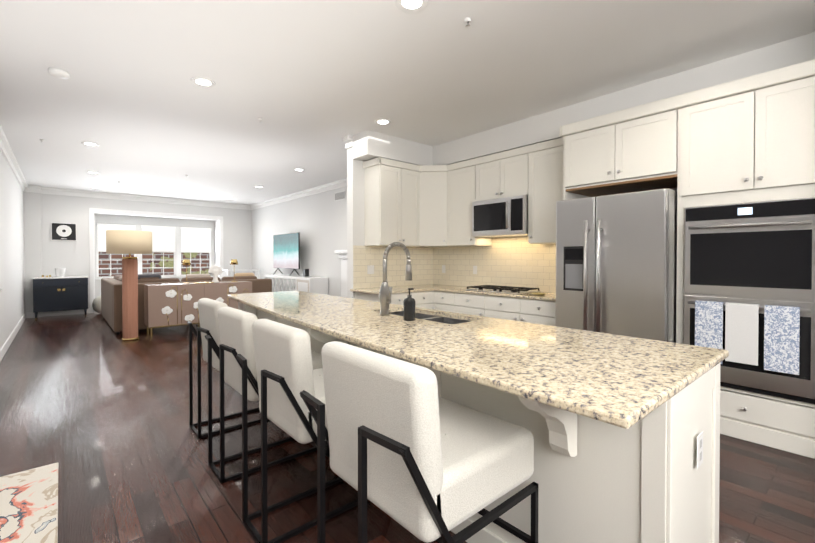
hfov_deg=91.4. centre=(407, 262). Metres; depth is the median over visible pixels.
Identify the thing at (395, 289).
countertop
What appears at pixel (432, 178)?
upper cabinet
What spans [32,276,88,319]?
sideboard
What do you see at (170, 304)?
sideboard
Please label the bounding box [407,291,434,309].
base cabinet
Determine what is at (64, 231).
record
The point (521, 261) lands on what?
tile backsplash
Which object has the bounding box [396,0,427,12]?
recessed light
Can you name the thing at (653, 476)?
kitchen island
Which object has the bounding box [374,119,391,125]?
recessed light
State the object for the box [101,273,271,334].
sectional sofa
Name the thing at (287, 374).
stool
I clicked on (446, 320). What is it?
undermount sink
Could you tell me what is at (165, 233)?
window blinds
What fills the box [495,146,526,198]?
upper cabinet
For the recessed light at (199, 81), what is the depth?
3.58 m
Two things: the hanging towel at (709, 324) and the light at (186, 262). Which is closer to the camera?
the hanging towel at (709, 324)
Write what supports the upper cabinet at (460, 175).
attached to the wall
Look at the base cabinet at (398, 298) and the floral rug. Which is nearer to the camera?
the floral rug
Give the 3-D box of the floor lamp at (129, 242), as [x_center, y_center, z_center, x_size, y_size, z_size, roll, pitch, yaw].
[-4.473,0.370,6.418,0.610,1.745,0.610,-1,1,-41]
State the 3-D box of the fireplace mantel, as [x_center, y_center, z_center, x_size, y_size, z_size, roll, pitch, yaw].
[-0.791,0.498,7.338,0.239,1.470,1.750,-1,1,-41]
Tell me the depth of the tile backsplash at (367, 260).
5.59 m
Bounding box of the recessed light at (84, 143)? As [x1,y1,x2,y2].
[81,142,98,146]
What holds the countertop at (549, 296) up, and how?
on the base cabinet at (444, 301)
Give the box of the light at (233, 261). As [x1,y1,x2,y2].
[230,259,237,281]
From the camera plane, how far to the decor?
8.81 m
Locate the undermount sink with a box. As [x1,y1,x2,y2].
[390,311,470,323]
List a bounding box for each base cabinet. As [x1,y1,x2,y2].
[355,292,406,304]
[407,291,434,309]
[435,291,458,312]
[459,293,478,315]
[479,295,555,325]
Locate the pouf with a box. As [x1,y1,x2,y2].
[92,296,100,312]
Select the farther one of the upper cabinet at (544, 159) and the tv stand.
the tv stand
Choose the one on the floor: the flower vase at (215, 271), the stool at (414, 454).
the stool at (414, 454)
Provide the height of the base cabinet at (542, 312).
0.884 m
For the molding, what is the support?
attached to the wall
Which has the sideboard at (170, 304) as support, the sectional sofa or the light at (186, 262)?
the light at (186, 262)
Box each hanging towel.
[695,300,723,363]
[725,302,758,365]
[764,305,800,374]
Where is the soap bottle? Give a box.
[403,288,414,320]
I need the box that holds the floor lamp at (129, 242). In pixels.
[106,230,151,340]
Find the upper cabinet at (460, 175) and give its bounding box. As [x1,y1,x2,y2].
[443,159,491,246]
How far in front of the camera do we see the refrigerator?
3.31 m
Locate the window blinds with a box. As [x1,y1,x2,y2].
[97,224,210,251]
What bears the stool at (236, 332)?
on the floor
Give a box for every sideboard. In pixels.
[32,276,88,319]
[144,281,251,336]
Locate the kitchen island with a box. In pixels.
[238,302,720,542]
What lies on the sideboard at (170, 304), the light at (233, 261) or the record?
the light at (233, 261)
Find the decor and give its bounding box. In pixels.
[42,268,65,276]
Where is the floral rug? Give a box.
[0,462,58,542]
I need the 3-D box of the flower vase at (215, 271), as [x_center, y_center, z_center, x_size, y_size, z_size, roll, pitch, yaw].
[-3.703,0.207,7.338,0.340,0.330,0.477,0,1,13]
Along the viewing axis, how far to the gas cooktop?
4.70 m
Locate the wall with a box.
[0,32,814,348]
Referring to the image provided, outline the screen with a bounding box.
[273,232,308,276]
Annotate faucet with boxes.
[379,242,411,315]
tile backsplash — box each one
[353,245,432,288]
[433,236,555,292]
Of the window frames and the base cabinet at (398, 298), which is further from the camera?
the window frames
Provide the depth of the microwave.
4.70 m
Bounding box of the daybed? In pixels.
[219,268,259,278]
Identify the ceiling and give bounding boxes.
[0,0,814,204]
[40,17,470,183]
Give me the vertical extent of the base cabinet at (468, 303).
0.884 m
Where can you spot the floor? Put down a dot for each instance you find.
(95, 406)
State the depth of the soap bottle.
2.40 m
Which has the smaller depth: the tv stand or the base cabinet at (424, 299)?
the base cabinet at (424, 299)
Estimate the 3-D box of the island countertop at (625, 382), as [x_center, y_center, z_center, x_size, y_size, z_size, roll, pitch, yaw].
[-0.391,0.363,2.805,1.070,0.030,4.010,-1,1,-41]
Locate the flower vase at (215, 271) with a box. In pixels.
[194,265,222,283]
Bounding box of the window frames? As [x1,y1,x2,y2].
[95,223,212,279]
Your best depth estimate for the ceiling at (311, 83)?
3.38 m
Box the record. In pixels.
[51,223,76,240]
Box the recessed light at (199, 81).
[191,77,215,87]
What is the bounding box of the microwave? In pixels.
[472,195,527,237]
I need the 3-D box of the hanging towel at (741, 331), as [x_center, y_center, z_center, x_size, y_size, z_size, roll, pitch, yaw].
[2.361,0.498,2.810,0.043,0.420,0.180,-1,1,-41]
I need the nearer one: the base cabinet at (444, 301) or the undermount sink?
the undermount sink
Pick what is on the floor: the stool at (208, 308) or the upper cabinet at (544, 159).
the stool at (208, 308)
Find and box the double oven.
[684,198,814,403]
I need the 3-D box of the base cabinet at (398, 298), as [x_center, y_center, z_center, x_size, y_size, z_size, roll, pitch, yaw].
[-0.296,0.815,5.131,0.483,0.884,0.631,-1,1,-41]
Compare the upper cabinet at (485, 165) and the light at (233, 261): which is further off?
the light at (233, 261)
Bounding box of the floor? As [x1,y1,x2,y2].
[0,311,814,542]
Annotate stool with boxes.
[187,298,268,438]
[205,307,329,483]
[236,319,367,542]
[299,341,537,542]
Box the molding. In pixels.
[0,125,352,361]
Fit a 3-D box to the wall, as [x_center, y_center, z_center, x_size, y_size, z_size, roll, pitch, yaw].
[-2.979,-0.181,4.072,8.100,2.900,15.690,-1,1,-41]
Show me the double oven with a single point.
(761, 254)
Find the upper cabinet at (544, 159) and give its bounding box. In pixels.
[527,137,562,243]
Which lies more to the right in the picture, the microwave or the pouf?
the microwave
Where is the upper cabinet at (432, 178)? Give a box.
[415,165,446,246]
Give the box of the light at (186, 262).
[182,259,190,283]
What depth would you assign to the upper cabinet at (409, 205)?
5.20 m
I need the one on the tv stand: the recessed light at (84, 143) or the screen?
the screen
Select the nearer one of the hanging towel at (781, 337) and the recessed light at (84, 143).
the hanging towel at (781, 337)
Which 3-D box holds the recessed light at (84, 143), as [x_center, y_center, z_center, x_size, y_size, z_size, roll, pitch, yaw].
[-4.388,-1.641,5.500,0.185,0.012,0.238,-1,1,-41]
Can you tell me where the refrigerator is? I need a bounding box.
[556,189,676,342]
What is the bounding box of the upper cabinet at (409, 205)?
[363,157,418,246]
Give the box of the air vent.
[335,190,345,200]
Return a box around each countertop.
[227,291,728,428]
[350,286,432,293]
[409,284,555,300]
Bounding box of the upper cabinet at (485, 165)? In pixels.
[475,154,494,201]
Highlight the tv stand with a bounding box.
[264,274,327,294]
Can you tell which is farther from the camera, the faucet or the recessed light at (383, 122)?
the recessed light at (383, 122)
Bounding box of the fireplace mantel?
[334,250,346,297]
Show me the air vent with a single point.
(340, 195)
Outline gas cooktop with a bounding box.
[466,285,540,293]

